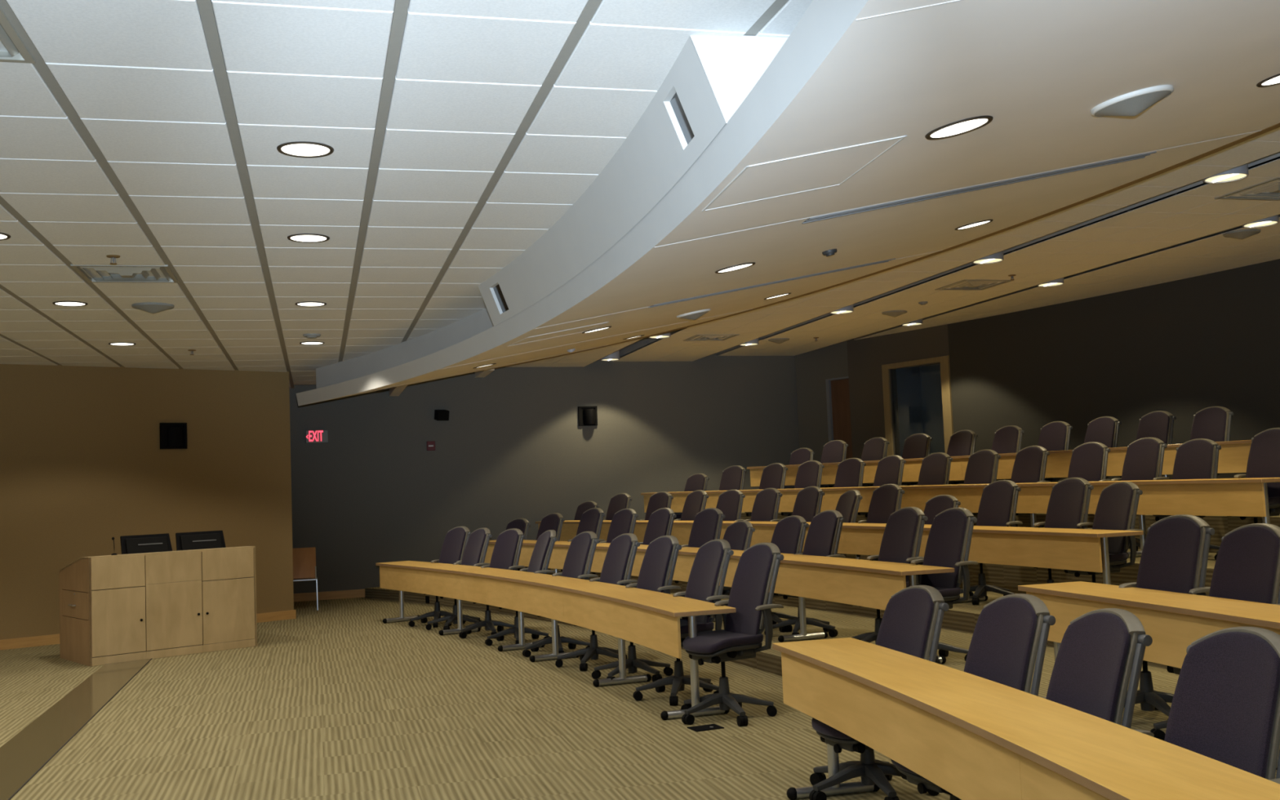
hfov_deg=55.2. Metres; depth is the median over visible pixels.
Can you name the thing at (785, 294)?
recessed light
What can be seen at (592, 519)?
swivel chair
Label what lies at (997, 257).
recessed light
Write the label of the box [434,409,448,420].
speaker
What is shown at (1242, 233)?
ceiling speaker
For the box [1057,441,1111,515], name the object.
swivel chair
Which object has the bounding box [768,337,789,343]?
ceiling speaker
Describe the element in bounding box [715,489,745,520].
swivel chair
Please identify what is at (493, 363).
recessed light
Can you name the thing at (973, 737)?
curved desk
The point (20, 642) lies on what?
baseboard
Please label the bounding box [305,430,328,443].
exit sign
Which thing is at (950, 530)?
swivel chair
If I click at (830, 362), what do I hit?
wall
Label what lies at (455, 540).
swivel chair
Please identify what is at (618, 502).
swivel chair
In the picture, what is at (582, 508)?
swivel chair
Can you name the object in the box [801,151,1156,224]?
ceiling vent
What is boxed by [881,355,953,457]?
window
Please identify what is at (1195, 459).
swivel chair
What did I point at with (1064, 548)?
curved desk
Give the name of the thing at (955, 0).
trim
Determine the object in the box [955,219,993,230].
recessed light
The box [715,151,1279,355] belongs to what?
ceiling panel
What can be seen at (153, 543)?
monitor
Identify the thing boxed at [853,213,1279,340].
ceiling panel
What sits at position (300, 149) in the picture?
diffuser
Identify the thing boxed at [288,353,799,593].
wall
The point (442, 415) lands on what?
grille
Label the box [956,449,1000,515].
swivel chair
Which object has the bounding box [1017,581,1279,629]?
countertop
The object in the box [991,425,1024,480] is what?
swivel chair
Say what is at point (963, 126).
diffuser
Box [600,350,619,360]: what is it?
recessed light
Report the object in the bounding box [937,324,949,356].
wall
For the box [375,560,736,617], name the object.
countertop
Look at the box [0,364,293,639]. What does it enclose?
wall
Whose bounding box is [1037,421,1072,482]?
swivel chair
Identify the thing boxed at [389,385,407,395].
soffit beam
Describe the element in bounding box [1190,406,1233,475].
swivel chair
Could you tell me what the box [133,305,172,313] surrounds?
speaker grille
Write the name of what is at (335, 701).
floor
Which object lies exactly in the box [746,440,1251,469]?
countertop
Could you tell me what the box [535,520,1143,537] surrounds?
countertop
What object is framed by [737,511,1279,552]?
floor
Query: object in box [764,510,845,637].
swivel chair
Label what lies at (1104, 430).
swivel chair
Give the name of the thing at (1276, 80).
diffuser
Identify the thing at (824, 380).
trim
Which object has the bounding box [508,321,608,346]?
access hatch
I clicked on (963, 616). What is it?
floor
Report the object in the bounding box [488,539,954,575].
countertop
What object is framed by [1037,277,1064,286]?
recessed light
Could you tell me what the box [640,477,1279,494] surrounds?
countertop
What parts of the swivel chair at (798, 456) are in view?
seat, backrest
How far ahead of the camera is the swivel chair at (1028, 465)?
13.91 m
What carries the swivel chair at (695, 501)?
on the floor at (963, 616)
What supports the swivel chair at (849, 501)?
on the floor at (963, 616)
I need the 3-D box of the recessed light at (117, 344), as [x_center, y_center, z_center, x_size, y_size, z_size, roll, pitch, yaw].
[-5.452,-0.598,12.890,0.268,0.027,0.268,-1,-4,-15]
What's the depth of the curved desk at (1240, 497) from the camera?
11.78 m
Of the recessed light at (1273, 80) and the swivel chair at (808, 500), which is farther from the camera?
the swivel chair at (808, 500)
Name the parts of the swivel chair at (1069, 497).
armrest, backrest, armrest, frame, height knob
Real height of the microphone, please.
0.187 m
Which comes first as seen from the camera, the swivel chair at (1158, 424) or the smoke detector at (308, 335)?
the smoke detector at (308, 335)
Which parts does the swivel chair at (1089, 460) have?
backrest, frame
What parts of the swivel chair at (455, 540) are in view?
backrest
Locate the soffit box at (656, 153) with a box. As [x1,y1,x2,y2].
[477,35,787,326]
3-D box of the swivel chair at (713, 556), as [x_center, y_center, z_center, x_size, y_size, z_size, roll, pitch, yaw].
[0.308,1.660,9.289,0.803,1.164,0.678,0,-4,-28]
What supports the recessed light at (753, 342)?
attached to the ceiling panel at (1190, 211)
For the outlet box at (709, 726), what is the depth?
8.02 m
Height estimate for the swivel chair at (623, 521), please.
1.149 m
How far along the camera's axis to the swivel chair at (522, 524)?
17.78 m
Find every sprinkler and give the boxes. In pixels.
[106,254,119,264]
[187,349,195,355]
[1008,274,1016,279]
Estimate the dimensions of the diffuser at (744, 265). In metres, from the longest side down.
0.226 x 0.226 x 0.001 m
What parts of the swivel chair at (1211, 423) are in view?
backrest, frame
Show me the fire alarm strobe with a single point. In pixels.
(430, 445)
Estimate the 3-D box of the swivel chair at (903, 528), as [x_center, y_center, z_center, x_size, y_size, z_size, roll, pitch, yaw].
[2.010,1.492,10.156,0.786,1.173,0.669,0,-4,-30]
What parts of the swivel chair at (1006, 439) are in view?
backrest, frame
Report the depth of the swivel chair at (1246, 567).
6.58 m
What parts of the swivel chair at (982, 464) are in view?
backrest, frame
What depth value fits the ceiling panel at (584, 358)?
19.42 m
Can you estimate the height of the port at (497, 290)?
0.215 m
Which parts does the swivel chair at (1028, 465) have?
backrest, frame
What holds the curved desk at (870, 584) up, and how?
on the floor at (847, 625)
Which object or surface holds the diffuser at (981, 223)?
attached to the recessed light at (983, 222)
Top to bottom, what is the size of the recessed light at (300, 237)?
0.027 m
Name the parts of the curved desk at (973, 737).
leg, modesty panel, modesty panel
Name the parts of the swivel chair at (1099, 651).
backrest, frame, armrest, height knob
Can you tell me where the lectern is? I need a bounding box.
[59,546,257,666]
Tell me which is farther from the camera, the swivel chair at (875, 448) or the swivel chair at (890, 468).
the swivel chair at (875, 448)
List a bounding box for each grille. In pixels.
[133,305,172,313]
[438,411,448,420]
[768,339,788,343]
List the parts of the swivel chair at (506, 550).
armrest, backrest, armrest, frame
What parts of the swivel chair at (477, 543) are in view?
backrest, armrest, frame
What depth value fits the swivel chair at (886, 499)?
13.93 m
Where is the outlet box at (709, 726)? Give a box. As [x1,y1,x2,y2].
[687,724,724,732]
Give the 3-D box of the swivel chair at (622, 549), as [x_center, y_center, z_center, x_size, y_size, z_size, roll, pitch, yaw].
[-0.383,1.811,11.094,0.748,1.160,0.682,0,-5,-32]
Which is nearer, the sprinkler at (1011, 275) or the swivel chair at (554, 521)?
the sprinkler at (1011, 275)
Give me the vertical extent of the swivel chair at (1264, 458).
1.165 m
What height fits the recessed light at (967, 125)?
0.072 m
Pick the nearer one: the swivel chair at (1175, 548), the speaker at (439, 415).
the swivel chair at (1175, 548)
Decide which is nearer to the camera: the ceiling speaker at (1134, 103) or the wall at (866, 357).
the ceiling speaker at (1134, 103)
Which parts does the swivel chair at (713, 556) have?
armrest, seat, backrest, armrest, frame, height knob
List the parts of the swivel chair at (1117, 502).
adjuster knob, adjuster knob, backrest, seat, frame, armrest, height knob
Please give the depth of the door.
21.27 m
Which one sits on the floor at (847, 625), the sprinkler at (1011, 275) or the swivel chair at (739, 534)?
the swivel chair at (739, 534)
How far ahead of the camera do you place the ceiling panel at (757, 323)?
12.82 m
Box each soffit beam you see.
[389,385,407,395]
[475,368,494,377]
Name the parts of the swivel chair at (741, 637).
adjuster knob, adjuster knob, armrest, seat, adjuster knob, backrest, frame, armrest, height knob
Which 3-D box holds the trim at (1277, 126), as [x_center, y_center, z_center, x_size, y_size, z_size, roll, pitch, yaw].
[2.017,-1.406,8.287,2.453,0.033,23.470,-1,-4,-16]
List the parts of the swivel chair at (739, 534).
backrest, frame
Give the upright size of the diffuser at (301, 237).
0.001 m
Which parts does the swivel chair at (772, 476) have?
backrest, frame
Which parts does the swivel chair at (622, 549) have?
armrest, backrest, armrest, frame, height knob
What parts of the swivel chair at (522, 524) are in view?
backrest, frame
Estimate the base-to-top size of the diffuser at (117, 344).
0.001 m
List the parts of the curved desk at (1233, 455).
modesty panel, modesty panel, modesty panel, modesty panel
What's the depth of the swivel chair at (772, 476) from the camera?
18.34 m
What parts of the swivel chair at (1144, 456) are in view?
armrest, backrest, armrest, frame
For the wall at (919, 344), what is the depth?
19.65 m
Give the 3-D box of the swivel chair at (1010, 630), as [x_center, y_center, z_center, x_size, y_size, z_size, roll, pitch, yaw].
[1.394,1.396,5.254,0.786,1.062,0.670,-1,-4,-24]
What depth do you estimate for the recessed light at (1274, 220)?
11.49 m
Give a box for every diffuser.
[0,234,7,239]
[55,302,84,306]
[110,342,133,345]
[281,143,329,155]
[290,235,326,241]
[297,302,324,306]
[301,342,322,344]
[718,263,752,272]
[930,118,987,137]
[958,221,989,229]
[1262,75,1279,84]
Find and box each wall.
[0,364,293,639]
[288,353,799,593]
[795,340,848,382]
[795,379,826,462]
[846,334,895,459]
[887,325,939,364]
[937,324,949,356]
[947,258,1279,481]
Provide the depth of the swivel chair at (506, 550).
13.77 m
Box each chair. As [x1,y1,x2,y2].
[292,546,318,610]
[408,526,471,627]
[425,527,492,630]
[458,528,525,638]
[484,529,557,645]
[505,518,530,539]
[517,512,564,571]
[522,531,599,657]
[555,533,639,671]
[558,507,605,571]
[573,501,599,519]
[590,508,638,574]
[591,535,681,684]
[604,493,632,519]
[631,507,676,576]
[632,538,733,705]
[638,491,673,520]
[672,507,725,582]
[674,473,709,519]
[674,489,708,520]
[680,542,783,726]
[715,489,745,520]
[717,520,755,615]
[719,465,746,490]
[743,488,782,521]
[744,462,787,515]
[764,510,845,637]
[766,515,808,631]
[780,460,824,515]
[784,447,814,488]
[791,486,824,522]
[808,585,949,799]
[817,440,848,488]
[834,457,866,487]
[835,489,862,555]
[850,506,928,644]
[853,484,904,559]
[857,455,906,517]
[859,436,889,486]
[890,593,1055,799]
[898,433,932,485]
[906,507,977,664]
[913,452,952,485]
[922,494,960,564]
[946,429,977,484]
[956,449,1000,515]
[959,608,1154,799]
[960,480,1022,604]
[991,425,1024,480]
[1010,445,1050,526]
[1034,477,1093,583]
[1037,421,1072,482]
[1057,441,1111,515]
[1064,481,1143,582]
[1066,416,1121,478]
[1111,437,1168,551]
[1119,514,1214,719]
[1120,410,1176,478]
[1150,523,1279,740]
[1152,438,1221,554]
[1164,626,1279,783]
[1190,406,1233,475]
[1214,427,1279,560]
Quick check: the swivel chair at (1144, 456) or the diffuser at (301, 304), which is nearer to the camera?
the diffuser at (301, 304)
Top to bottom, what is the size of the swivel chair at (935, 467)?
1.134 m
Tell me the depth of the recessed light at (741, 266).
7.90 m
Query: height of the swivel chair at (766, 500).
1.153 m
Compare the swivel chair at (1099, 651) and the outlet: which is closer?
the swivel chair at (1099, 651)
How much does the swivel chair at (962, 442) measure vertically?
1.097 m
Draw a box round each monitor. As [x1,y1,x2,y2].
[120,533,172,554]
[175,530,226,551]
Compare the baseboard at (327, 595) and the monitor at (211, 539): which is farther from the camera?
the baseboard at (327, 595)
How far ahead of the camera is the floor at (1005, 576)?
12.38 m
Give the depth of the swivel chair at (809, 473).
17.65 m
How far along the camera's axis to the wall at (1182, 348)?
16.03 m
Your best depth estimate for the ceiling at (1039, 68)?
5.48 m
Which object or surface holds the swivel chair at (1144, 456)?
on the floor at (1005, 576)
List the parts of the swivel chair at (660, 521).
backrest, frame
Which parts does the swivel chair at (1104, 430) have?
backrest, frame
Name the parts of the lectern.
drawer, panel, panel, panel, door, panel, door, panel, door, panel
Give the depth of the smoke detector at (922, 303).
15.74 m
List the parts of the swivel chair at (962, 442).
backrest, frame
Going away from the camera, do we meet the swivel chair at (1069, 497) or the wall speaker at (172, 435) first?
the swivel chair at (1069, 497)
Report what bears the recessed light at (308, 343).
in the ceiling at (139, 75)
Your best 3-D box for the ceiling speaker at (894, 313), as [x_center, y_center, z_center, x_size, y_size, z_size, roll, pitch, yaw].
[3.464,-1.162,16.653,0.340,0.070,0.340,-1,-4,-15]
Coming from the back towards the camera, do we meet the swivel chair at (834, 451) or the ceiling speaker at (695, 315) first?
the swivel chair at (834, 451)
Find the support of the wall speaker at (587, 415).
attached to the wall at (512, 445)
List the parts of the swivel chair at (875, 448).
backrest, frame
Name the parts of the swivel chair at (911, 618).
adjuster knob, seat, adjuster knob, adjuster knob, backrest, frame, height knob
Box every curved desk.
[375,560,736,719]
[482,539,954,663]
[535,520,1143,603]
[640,477,1279,557]
[746,440,1251,489]
[772,637,1279,799]
[1017,581,1279,768]
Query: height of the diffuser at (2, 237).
0.001 m
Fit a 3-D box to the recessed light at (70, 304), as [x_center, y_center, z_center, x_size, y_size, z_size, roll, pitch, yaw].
[-4.738,-0.809,10.181,0.268,0.027,0.268,-1,-4,-15]
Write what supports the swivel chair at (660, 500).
on the floor at (963, 616)
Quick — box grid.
[0,0,788,388]
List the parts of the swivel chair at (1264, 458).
armrest, backrest, seat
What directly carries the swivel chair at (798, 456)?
on the floor at (1222, 525)
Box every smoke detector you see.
[302,333,320,338]
[567,348,575,352]
[822,248,836,256]
[918,301,928,305]
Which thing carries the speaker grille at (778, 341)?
attached to the ceiling speaker at (778, 340)
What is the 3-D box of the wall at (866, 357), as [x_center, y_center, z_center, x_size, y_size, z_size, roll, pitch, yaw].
[3.914,0.147,20.499,0.153,3.400,0.961,0,-5,-34]
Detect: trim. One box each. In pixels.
[7,657,152,799]
[354,0,1260,394]
[494,123,1279,368]
[822,379,828,443]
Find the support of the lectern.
on the floor at (335, 701)
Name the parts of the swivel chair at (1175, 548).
armrest, backrest, armrest, frame, height knob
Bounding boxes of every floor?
[0,596,950,799]
[364,586,1276,778]
[546,568,1167,667]
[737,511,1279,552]
[798,548,1279,598]
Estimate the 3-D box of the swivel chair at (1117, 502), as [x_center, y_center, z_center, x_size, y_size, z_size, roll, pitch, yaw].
[3.929,1.284,10.540,0.789,1.133,0.683,-1,-4,-23]
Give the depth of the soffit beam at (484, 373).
19.49 m
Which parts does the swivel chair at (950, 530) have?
armrest, seat, backrest, frame, armrest, height knob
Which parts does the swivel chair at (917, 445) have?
backrest, frame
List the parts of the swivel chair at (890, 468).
backrest, frame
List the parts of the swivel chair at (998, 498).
backrest, armrest, frame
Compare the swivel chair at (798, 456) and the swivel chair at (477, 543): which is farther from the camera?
the swivel chair at (798, 456)
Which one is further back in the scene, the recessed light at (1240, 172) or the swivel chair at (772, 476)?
the swivel chair at (772, 476)
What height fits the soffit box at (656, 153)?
0.339 m
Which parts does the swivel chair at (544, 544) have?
backrest, armrest, frame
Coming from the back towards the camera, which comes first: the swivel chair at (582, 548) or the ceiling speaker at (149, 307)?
the swivel chair at (582, 548)
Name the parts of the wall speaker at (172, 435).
plate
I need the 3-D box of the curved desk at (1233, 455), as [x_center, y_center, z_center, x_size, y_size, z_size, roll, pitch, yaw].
[4.509,1.046,15.429,0.959,0.729,10.785,0,-4,-27]
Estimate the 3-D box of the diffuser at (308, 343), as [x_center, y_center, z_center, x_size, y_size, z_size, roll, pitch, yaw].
[-3.602,-0.624,13.452,0.226,0.001,0.226,-1,-4,-15]
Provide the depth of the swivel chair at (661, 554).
10.26 m
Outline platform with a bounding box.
[0,658,150,799]
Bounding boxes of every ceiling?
[0,0,813,388]
[296,0,1279,405]
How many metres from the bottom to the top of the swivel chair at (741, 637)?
1.165 m
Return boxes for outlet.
[425,595,429,603]
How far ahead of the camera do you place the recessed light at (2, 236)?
7.55 m
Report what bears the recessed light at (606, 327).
in the ceiling at (1039, 68)
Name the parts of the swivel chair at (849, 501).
backrest, frame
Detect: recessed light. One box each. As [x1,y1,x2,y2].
[0,232,10,240]
[52,301,88,306]
[108,342,136,346]
[276,141,333,157]
[287,233,329,242]
[294,301,326,306]
[299,341,324,345]
[473,363,496,368]
[582,326,611,333]
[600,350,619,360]
[622,334,644,339]
[648,332,671,338]
[715,262,755,273]
[738,337,758,346]
[764,293,791,299]
[829,304,853,314]
[901,318,922,325]
[924,115,993,139]
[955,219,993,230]
[972,250,1004,264]
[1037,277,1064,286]
[1203,163,1248,183]
[1242,214,1279,227]
[1256,73,1279,87]
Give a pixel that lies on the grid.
(205, 6)
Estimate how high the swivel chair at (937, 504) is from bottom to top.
1.035 m
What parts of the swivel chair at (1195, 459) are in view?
backrest, frame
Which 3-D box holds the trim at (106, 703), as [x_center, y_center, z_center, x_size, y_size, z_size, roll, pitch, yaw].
[-3.722,2.292,7.604,0.008,0.016,10.900,-1,-4,-15]
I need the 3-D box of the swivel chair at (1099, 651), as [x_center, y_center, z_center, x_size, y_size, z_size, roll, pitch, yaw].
[1.518,1.343,4.573,0.759,1.066,0.681,-1,-4,-18]
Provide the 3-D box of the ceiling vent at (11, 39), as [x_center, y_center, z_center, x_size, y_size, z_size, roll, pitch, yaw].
[-2.505,-1.321,4.207,0.640,0.088,0.700,-1,-4,-15]
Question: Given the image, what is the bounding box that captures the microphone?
[111,537,116,555]
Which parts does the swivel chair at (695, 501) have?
backrest, frame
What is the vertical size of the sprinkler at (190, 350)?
0.055 m
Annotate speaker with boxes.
[131,302,174,313]
[159,422,187,448]
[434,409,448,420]
[577,405,597,426]
[676,308,711,319]
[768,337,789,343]
[881,310,906,317]
[1090,84,1173,116]
[1222,229,1260,239]
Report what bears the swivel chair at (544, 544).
on the floor at (335, 701)
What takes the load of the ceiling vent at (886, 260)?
in the ceiling at (1039, 68)
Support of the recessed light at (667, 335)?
attached to the ceiling panel at (757, 323)
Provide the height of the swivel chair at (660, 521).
1.154 m
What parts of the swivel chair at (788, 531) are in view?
backrest, frame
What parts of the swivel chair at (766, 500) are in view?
backrest, armrest, frame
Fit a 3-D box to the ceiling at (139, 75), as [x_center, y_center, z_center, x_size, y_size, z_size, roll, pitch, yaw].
[-4.331,-1.131,5.965,11.076,0.046,26.265,-1,-4,-15]
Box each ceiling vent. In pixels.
[0,6,35,63]
[70,264,178,282]
[648,257,895,307]
[683,333,739,341]
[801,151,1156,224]
[934,279,1013,290]
[1214,177,1279,200]
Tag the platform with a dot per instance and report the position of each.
(24, 753)
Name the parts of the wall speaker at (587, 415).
plate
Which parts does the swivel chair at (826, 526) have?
backrest, armrest, frame, height knob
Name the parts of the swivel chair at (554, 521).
backrest, frame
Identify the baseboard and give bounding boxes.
[0,609,296,649]
[293,589,364,601]
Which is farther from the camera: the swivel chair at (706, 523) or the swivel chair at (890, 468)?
the swivel chair at (890, 468)
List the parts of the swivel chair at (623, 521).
backrest, frame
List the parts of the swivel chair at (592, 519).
backrest, frame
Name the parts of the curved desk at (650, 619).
leg, modesty panel, leg, modesty panel, leg, leg, leg, modesty panel, leg, leg plate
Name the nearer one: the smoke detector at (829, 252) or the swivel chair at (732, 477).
the smoke detector at (829, 252)
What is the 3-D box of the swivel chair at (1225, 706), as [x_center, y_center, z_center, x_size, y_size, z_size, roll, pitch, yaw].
[1.645,1.271,3.727,0.762,1.086,0.678,-1,-4,-22]
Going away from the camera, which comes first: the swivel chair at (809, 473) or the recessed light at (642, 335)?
the recessed light at (642, 335)
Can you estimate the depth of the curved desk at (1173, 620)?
6.49 m
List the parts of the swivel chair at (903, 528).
armrest, backrest, armrest, frame, height knob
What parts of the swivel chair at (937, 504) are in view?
backrest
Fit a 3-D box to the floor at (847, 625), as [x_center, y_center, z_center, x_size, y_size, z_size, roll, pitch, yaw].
[1.584,1.993,7.090,5.698,0.203,28.378,-1,-4,-15]
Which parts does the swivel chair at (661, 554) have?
armrest, backrest, armrest, frame, height knob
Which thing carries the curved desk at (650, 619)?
on the floor at (335, 701)
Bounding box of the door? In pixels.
[825,376,852,459]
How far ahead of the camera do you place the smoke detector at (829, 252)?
8.16 m
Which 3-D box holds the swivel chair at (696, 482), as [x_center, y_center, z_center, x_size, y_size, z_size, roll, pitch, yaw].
[0.761,1.695,19.701,0.673,1.014,0.769,-6,-5,41]
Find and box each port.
[493,284,508,312]
[670,92,694,144]
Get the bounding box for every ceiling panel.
[505,337,643,367]
[612,127,1279,361]
[702,135,906,211]
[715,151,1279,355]
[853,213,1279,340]
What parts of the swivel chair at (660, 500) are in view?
backrest, frame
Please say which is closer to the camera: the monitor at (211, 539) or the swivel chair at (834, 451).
the monitor at (211, 539)
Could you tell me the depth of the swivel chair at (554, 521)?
17.01 m
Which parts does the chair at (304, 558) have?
seat, backrest, seat frame, leg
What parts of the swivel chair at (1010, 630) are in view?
adjuster knob, seat, adjuster knob, adjuster knob, backrest, frame, height knob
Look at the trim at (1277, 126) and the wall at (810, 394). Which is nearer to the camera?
the trim at (1277, 126)
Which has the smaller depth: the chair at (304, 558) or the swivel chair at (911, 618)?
the swivel chair at (911, 618)
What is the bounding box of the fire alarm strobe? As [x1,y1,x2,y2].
[426,440,435,450]
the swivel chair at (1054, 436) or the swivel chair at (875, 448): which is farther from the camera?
the swivel chair at (875, 448)
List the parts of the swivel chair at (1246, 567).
adjuster knob, backrest, frame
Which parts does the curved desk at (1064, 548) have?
modesty panel, modesty panel, modesty panel, modesty panel, leg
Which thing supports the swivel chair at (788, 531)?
on the floor at (847, 625)
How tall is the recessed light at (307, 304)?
0.027 m
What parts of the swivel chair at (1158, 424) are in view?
backrest, frame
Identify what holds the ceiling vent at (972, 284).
attached to the ceiling panel at (1190, 211)
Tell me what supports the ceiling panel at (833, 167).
attached to the ceiling at (1039, 68)
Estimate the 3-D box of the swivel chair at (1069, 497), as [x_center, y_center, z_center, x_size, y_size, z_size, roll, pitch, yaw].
[3.742,1.305,11.088,0.784,1.179,0.666,0,-4,-31]
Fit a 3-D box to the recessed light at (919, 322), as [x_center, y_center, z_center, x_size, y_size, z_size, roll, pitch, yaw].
[4.053,-1.308,18.282,0.310,0.366,0.310,-1,-4,-15]
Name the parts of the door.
frame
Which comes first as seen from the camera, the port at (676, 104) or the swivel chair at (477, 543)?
the port at (676, 104)
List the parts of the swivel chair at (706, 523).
backrest, frame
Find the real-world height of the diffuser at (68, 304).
0.001 m
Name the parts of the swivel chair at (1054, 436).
backrest, frame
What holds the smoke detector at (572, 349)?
attached to the ceiling at (1039, 68)
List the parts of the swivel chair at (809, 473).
backrest, frame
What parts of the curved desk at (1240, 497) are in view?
modesty panel, modesty panel, modesty panel, leg, leg, modesty panel, leg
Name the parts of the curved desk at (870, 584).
modesty panel, modesty panel, leg, modesty panel, leg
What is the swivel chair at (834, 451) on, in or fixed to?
on the floor at (1222, 525)
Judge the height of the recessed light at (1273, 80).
0.072 m
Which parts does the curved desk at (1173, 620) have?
leg, modesty panel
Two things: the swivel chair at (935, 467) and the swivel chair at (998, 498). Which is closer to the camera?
the swivel chair at (998, 498)
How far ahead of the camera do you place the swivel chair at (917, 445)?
17.66 m
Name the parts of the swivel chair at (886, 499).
armrest, backrest, frame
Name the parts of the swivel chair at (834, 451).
backrest, frame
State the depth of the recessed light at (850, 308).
15.84 m
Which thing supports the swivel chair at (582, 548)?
on the floor at (335, 701)
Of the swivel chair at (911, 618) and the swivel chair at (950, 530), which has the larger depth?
the swivel chair at (950, 530)
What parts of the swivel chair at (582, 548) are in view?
armrest, backrest, armrest, frame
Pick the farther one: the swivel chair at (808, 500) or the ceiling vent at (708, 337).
the ceiling vent at (708, 337)
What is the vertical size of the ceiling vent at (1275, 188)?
0.088 m
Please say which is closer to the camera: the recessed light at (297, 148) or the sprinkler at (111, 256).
the recessed light at (297, 148)
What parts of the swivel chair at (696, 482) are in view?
seat, backrest, frame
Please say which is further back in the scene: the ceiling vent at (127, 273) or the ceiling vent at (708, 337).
the ceiling vent at (708, 337)
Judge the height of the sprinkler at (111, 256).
0.055 m
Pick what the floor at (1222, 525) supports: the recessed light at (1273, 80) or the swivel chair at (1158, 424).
the swivel chair at (1158, 424)
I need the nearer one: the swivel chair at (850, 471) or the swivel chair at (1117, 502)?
the swivel chair at (1117, 502)

